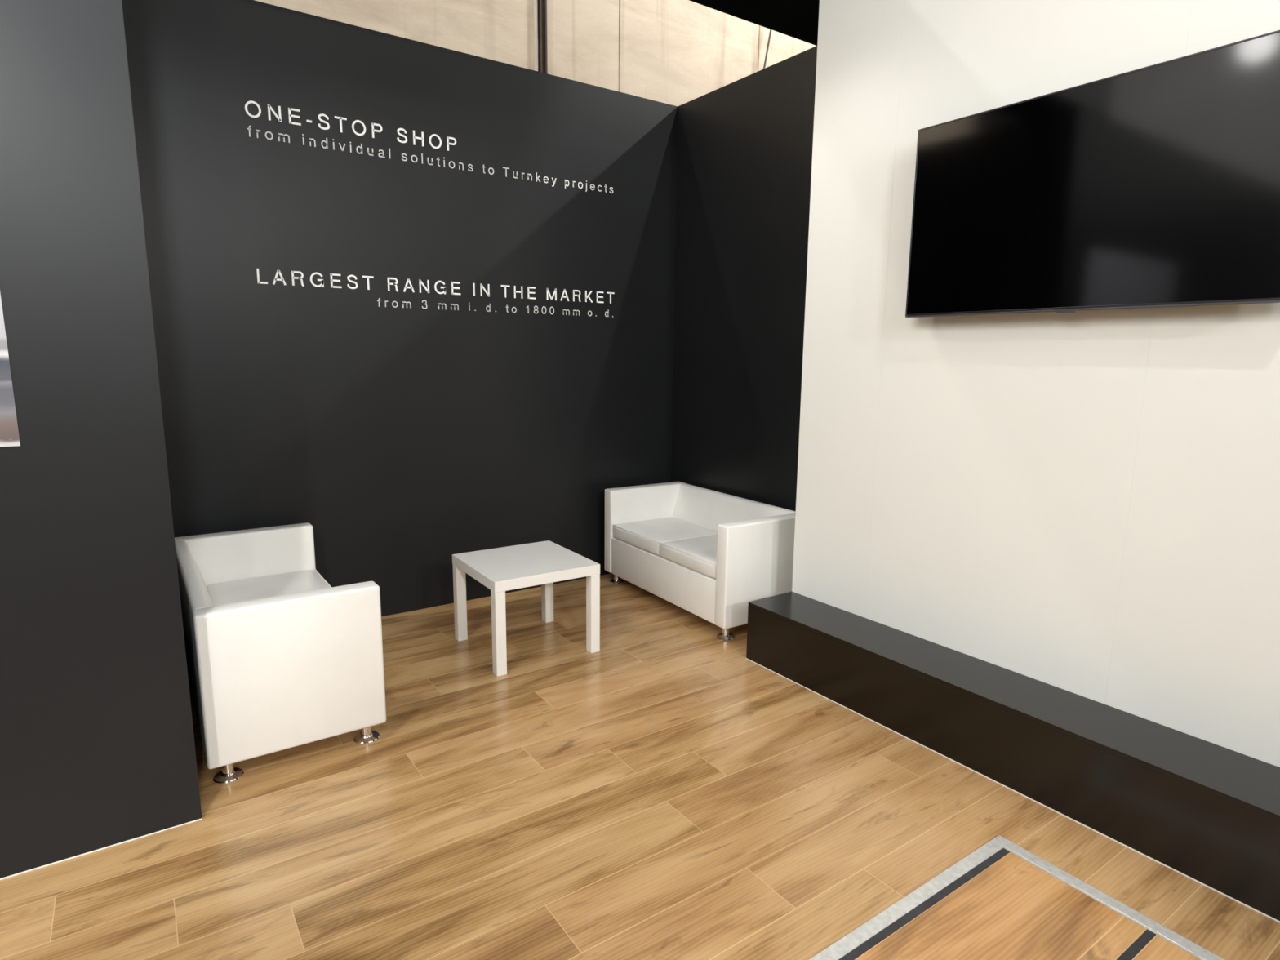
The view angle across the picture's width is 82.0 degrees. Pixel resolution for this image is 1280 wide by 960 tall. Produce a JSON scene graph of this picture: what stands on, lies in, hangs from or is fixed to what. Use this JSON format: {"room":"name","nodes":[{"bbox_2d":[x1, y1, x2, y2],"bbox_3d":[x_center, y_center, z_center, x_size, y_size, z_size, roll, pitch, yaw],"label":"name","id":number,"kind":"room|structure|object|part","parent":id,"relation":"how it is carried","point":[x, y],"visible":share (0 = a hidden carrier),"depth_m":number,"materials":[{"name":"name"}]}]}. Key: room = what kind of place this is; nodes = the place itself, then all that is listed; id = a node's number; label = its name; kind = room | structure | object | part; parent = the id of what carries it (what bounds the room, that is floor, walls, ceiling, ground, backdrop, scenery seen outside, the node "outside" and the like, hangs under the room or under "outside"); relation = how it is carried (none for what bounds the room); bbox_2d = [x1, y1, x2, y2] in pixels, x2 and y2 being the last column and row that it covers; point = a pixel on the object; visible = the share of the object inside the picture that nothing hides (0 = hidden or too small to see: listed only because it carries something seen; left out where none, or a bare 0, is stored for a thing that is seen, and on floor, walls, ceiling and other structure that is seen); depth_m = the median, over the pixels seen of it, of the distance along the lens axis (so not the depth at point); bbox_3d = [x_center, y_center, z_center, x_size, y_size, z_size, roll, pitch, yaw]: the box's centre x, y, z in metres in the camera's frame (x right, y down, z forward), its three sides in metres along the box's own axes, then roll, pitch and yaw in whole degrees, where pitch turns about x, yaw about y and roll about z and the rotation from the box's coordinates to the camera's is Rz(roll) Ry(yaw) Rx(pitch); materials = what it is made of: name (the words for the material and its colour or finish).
{"room":"exhibition hall","nodes":[
{"label":"exhibition hall","id":0,"kind":"room"},
{"bbox_2d":[0,0,201,878],"bbox_3d":[-4.061,-0.302,1.145,5.492,3.040,1.536,-6,12,-34],"label":"wall","id":1,"kind":"structure","parent":0,"point":[97,745],"depth_m":2.02,"materials":[{"name":"black paint"}]},
{"bbox_2d":[0,292,20,446],"bbox_3d":[-2.204,-0.522,1.464,1.400,1.000,0.003,-6,12,-34],"label":"wall picture","id":2,"kind":"object","parent":1,"relation":"attached to","point":[9,430],"visible":1,"depth_m":1.91},
{"bbox_2d":[0,817,202,879],"bbox_3d":[-3.644,1.308,0.786,5.492,0.004,0.020,-6,12,-34],"label":"trim","id":3,"kind":"structure","parent":1,"relation":"attached to","point":[202,817],"depth_m":2.17,"materials":[{"name":"white"}]},
{"bbox_2d":[121,0,677,616],"bbox_3d":[-1.066,-0.784,4.182,3.320,3.044,0.100,-6,12,-34],"label":"wall","id":4,"kind":"structure","parent":0,"point":[408,440],"depth_m":3.93,"materials":[{"name":"black paint"}]},
{"bbox_2d":[244,100,456,151],"bbox_3d":[-1.412,-1.769,3.699,1.019,0.073,0.002,-6,12,-34],"label":"lettering","id":5,"kind":"object","parent":4,"relation":"attached to","point":[269,107],"depth_m":3.65,"materials":[{"name":"white plastic"}]},
{"bbox_2d":[247,125,613,193],"bbox_3d":[-0.998,-1.709,4.002,2.026,0.065,0.002,-6,12,-34],"label":"lettering","id":6,"kind":"object","parent":4,"relation":"attached to","point":[249,126],"depth_m":3.89,"materials":[{"name":"grey plastic"}]},
{"bbox_2d":[256,268,614,303],"bbox_3d":[-1.002,-1.069,4.112,2.039,0.076,0.002,-6,12,-34],"label":"lettering","id":7,"kind":"object","parent":4,"relation":"attached to","point":[420,282],"depth_m":3.98,"materials":[{"name":"white plastic"}]},
{"bbox_2d":[377,297,613,317],"bbox_3d":[-0.776,-0.998,4.284,1.472,0.047,0.002,-6,12,-34],"label":"lettering","id":8,"kind":"object","parent":4,"relation":"attached to","point":[379,300],"depth_m":4.22,"materials":[{"name":"grey plastic"}]},
{"bbox_2d":[254,0,815,106],"bbox_3d":[-0.242,-4.413,7.815,21.000,9.000,0.080,-6,12,-34],"label":"wall","id":9,"kind":"structure","parent":0,"point":[673,52],"depth_m":7.64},
{"bbox_2d":[0,573,1279,959],"bbox_3d":[-0.167,1.449,0.181,11.500,0.001,8.127,-6,12,-34],"label":"floor","id":10,"kind":"structure","parent":0,"point":[661,792],"depth_m":2.29,"materials":[{"name":"brown wood"}]},
{"bbox_2d":[174,522,386,783],"bbox_3d":[-1.554,0.628,3.091,0.591,0.614,1.239,-6,12,-34],"label":"armchair","id":11,"kind":"object","parent":10,"relation":"on","point":[279,657],"visible":0.98,"depth_m":2.62,"materials":[{"name":"white leather"}]},
{"bbox_3d":[-1.750,0.613,2.950,0.111,0.538,1.066,-6,12,-34],"label":"backrest","id":12,"kind":"part","parent":11,"relation":"part of","materials":[{"name":"white leather"}]},
{"bbox_3d":[-1.430,0.993,2.554,0.037,0.065,0.037,-6,12,-34],"label":"leg","id":13,"kind":"part","parent":11,"relation":"part of","materials":[{"name":"silver metal"}]},
{"bbox_3d":[-1.884,0.511,3.551,0.591,0.543,0.086,-6,12,-34],"label":"armrest","id":14,"kind":"part","parent":11,"relation":"part of","materials":[{"name":"white leather"}]},
{"bbox_2d":[207,569,330,606],"bbox_3d":[-1.662,0.533,3.328,0.483,0.098,0.529,-6,12,-34],"label":"seat cushion","id":15,"kind":"object","parent":11,"relation":"on","point":[247,585],"depth_m":3.37,"materials":[{"name":"white leather"}]},
{"bbox_3d":[-1.224,0.676,2.620,0.591,0.543,0.086,-6,12,-34],"label":"armrest","id":16,"kind":"part","parent":11,"relation":"part of","materials":[{"name":"white leather"}]},
{"bbox_3d":[-1.047,0.952,2.818,0.037,0.065,0.037,-6,12,-34],"label":"leg","id":17,"kind":"part","parent":11,"relation":"part of","materials":[{"name":"silver metal"}]},
{"bbox_2d":[452,540,599,676],"bbox_3d":[-0.578,0.617,3.711,0.550,0.450,0.550,-6,12,-33],"label":"side table","id":18,"kind":"object","parent":10,"relation":"on","point":[501,570],"visible":1,"depth_m":3.61,"materials":[{"name":"white paint"}]},
{"bbox_3d":[-0.924,0.627,3.782,0.050,0.400,0.050,-6,12,-33],"label":"leg","id":19,"kind":"part","parent":18,"relation":"part of","materials":[{"name":"white paint"}]},
{"bbox_3d":[-0.646,0.699,3.375,0.050,0.400,0.050,-6,12,-33],"label":"leg","id":20,"kind":"part","parent":18,"relation":"part of","materials":[{"name":"white paint"}]},
{"bbox_3d":[-0.510,0.585,4.056,0.050,0.400,0.050,-6,12,-33],"label":"leg","id":21,"kind":"part","parent":18,"relation":"part of","materials":[{"name":"white paint"}]},
{"bbox_3d":[-0.233,0.657,3.649,0.050,0.400,0.050,-6,12,-33],"label":"leg","id":22,"kind":"part","parent":18,"relation":"part of","materials":[{"name":"white paint"}]},
{"bbox_2d":[604,481,795,640],"bbox_3d":[0.350,0.424,4.411,0.591,0.614,1.239,-6,11,-32],"label":"sofa","id":23,"kind":"object","parent":10,"relation":"on","point":[708,553],"visible":0.9,"depth_m":4.18,"materials":[{"name":"white leather"}]},
{"bbox_3d":[-0.151,0.626,4.793,0.037,0.065,0.037,-6,11,-32],"label":"leg","id":24,"kind":"part","parent":23,"relation":"part of","materials":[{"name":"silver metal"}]},
{"bbox_3d":[0.039,0.305,4.883,0.591,0.543,0.086,-6,11,-32],"label":"armrest","id":25,"kind":"part","parent":23,"relation":"part of","materials":[{"name":"white leather"}]},
{"bbox_3d":[0.303,0.543,4.401,0.474,0.237,1.066,-6,11,-32],"label":"panel","id":26,"kind":"part","parent":23,"relation":"part of","materials":[{"name":"white leather"}]},
{"bbox_2d":[613,517,717,555],"bbox_3d":[0.161,0.337,4.593,0.483,0.098,0.529,-6,11,-32],"label":"seat cushion","id":27,"kind":"object","parent":23,"relation":"on","point":[643,535],"depth_m":4.53,"materials":[{"name":"white leather"}]},
{"bbox_2d":[659,534,717,578],"bbox_3d":[0.448,0.415,4.153,0.483,0.098,0.529,-6,11,-32],"label":"seat cushion","id":28,"kind":"object","parent":23,"relation":"on","point":[695,555],"depth_m":4.07,"materials":[{"name":"white leather"}]},
{"bbox_3d":[0.451,0.789,3.869,0.037,0.065,0.037,-6,11,-32],"label":"leg","id":29,"kind":"part","parent":23,"relation":"part of","materials":[{"name":"silver metal"}]},
{"bbox_3d":[0.551,0.368,4.532,0.111,0.538,1.066,-6,11,-32],"label":"backrest","id":30,"kind":"part","parent":23,"relation":"part of","materials":[{"name":"white leather"}]},
{"bbox_3d":[0.661,0.473,3.927,0.591,0.543,0.086,-6,11,-32],"label":"armrest","id":31,"kind":"part","parent":23,"relation":"part of","materials":[{"name":"white leather"}]},
{"bbox_2d":[746,591,1279,922],"bbox_3d":[2.593,1.209,0.897,0.301,0.289,6.843,-6,12,-34],"label":"plinth","id":32,"kind":"object","parent":10,"relation":"on","point":[1206,812],"visible":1,"depth_m":2.44,"materials":[{"name":"black laminate"}]},
{"bbox_2d":[808,835,1224,959],"bbox_3d":[0.568,1.262,1.315,2.018,0.004,0.993,-6,12,-34],"label":"floor hatch","id":33,"kind":"object","parent":10,"relation":"on","point":[1002,900],"visible":1,"depth_m":1.93,"materials":[{"name":"wood"}]},
{"bbox_3d":[0.405,1.227,1.506,1.970,0.001,0.363,-6,12,-34],"label":"panel","id":34,"kind":"part","parent":33,"relation":"part of","materials":[{"name":"brown wood"}]},
{"bbox_3d":[0.676,1.296,1.121,1.970,0.001,0.545,-6,12,-34],"label":"panel","id":35,"kind":"part","parent":33,"relation":"part of","materials":[{"name":"brown wood"}]},
{"bbox_2d":[671,45,817,511],"bbox_3d":[0.705,-0.809,4.436,0.120,3.044,1.500,-6,12,-34],"label":"wall","id":36,"kind":"structure","parent":0,"point":[744,145],"depth_m":4.40,"materials":[{"name":"black paint"}]},
{"bbox_2d":[791,0,1279,767],"bbox_3d":[2.979,-0.375,0.826,0.527,3.444,6.943,-6,12,-34],"label":"wall","id":37,"kind":"structure","parent":0,"point":[1086,504],"depth_m":2.66,"materials":[{"name":"white paint"}]},
{"bbox_2d":[689,0,819,45],"bbox_3d":[-0.328,-2.247,2.702,3.520,0.350,0.374,-6,12,-34],"label":"ceiling","id":38,"kind":"structure","parent":37,"relation":"attached to","point":[796,19],"depth_m":3.45,"materials":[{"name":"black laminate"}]},
{"bbox_2d":[905,30,1279,317],"bbox_3d":[1.453,-0.913,2.420,0.089,0.714,1.236,-6,12,-34],"label":"television","id":39,"kind":"object","parent":37,"relation":"attached to","point":[1157,185],"visible":1,"depth_m":2.31,"materials":[{"name":"black plastic"}]},
{"bbox_3d":[1.424,-0.567,2.460,0.024,0.006,1.228,-6,12,-34],"label":"trim","id":40,"kind":"part","parent":39,"relation":"part of","materials":[{"name":"black plastic"}]},
{"bbox_3d":[0.527,0.263,7.417,21.000,0.050,2.980,-6,12,-34],"label":"floor","id":41,"kind":"structure","parent":0,"visible":0},
{"bbox_2d":[533,0,547,73],"bbox_3d":[-0.977,-4.310,7.224,0.118,9.000,0.063,-6,12,-34],"label":"steel post","id":42,"kind":"object","parent":41,"relation":"on","point":[540,6],"visible":0.29,"depth_m":7.20,"materials":[{"name":"silver metal"}]},
{"bbox_2d":[763,29,771,68],"bbox_3d":[1.432,-4.653,8.729,1.843,9.226,0.022,-6,12,-34],"label":"rod","id":43,"kind":"object","parent":41,"relation":"on","point":[770,33],"visible":0.02,"depth_m":8.70,"materials":[{"name":"brown paint"}]}
]}

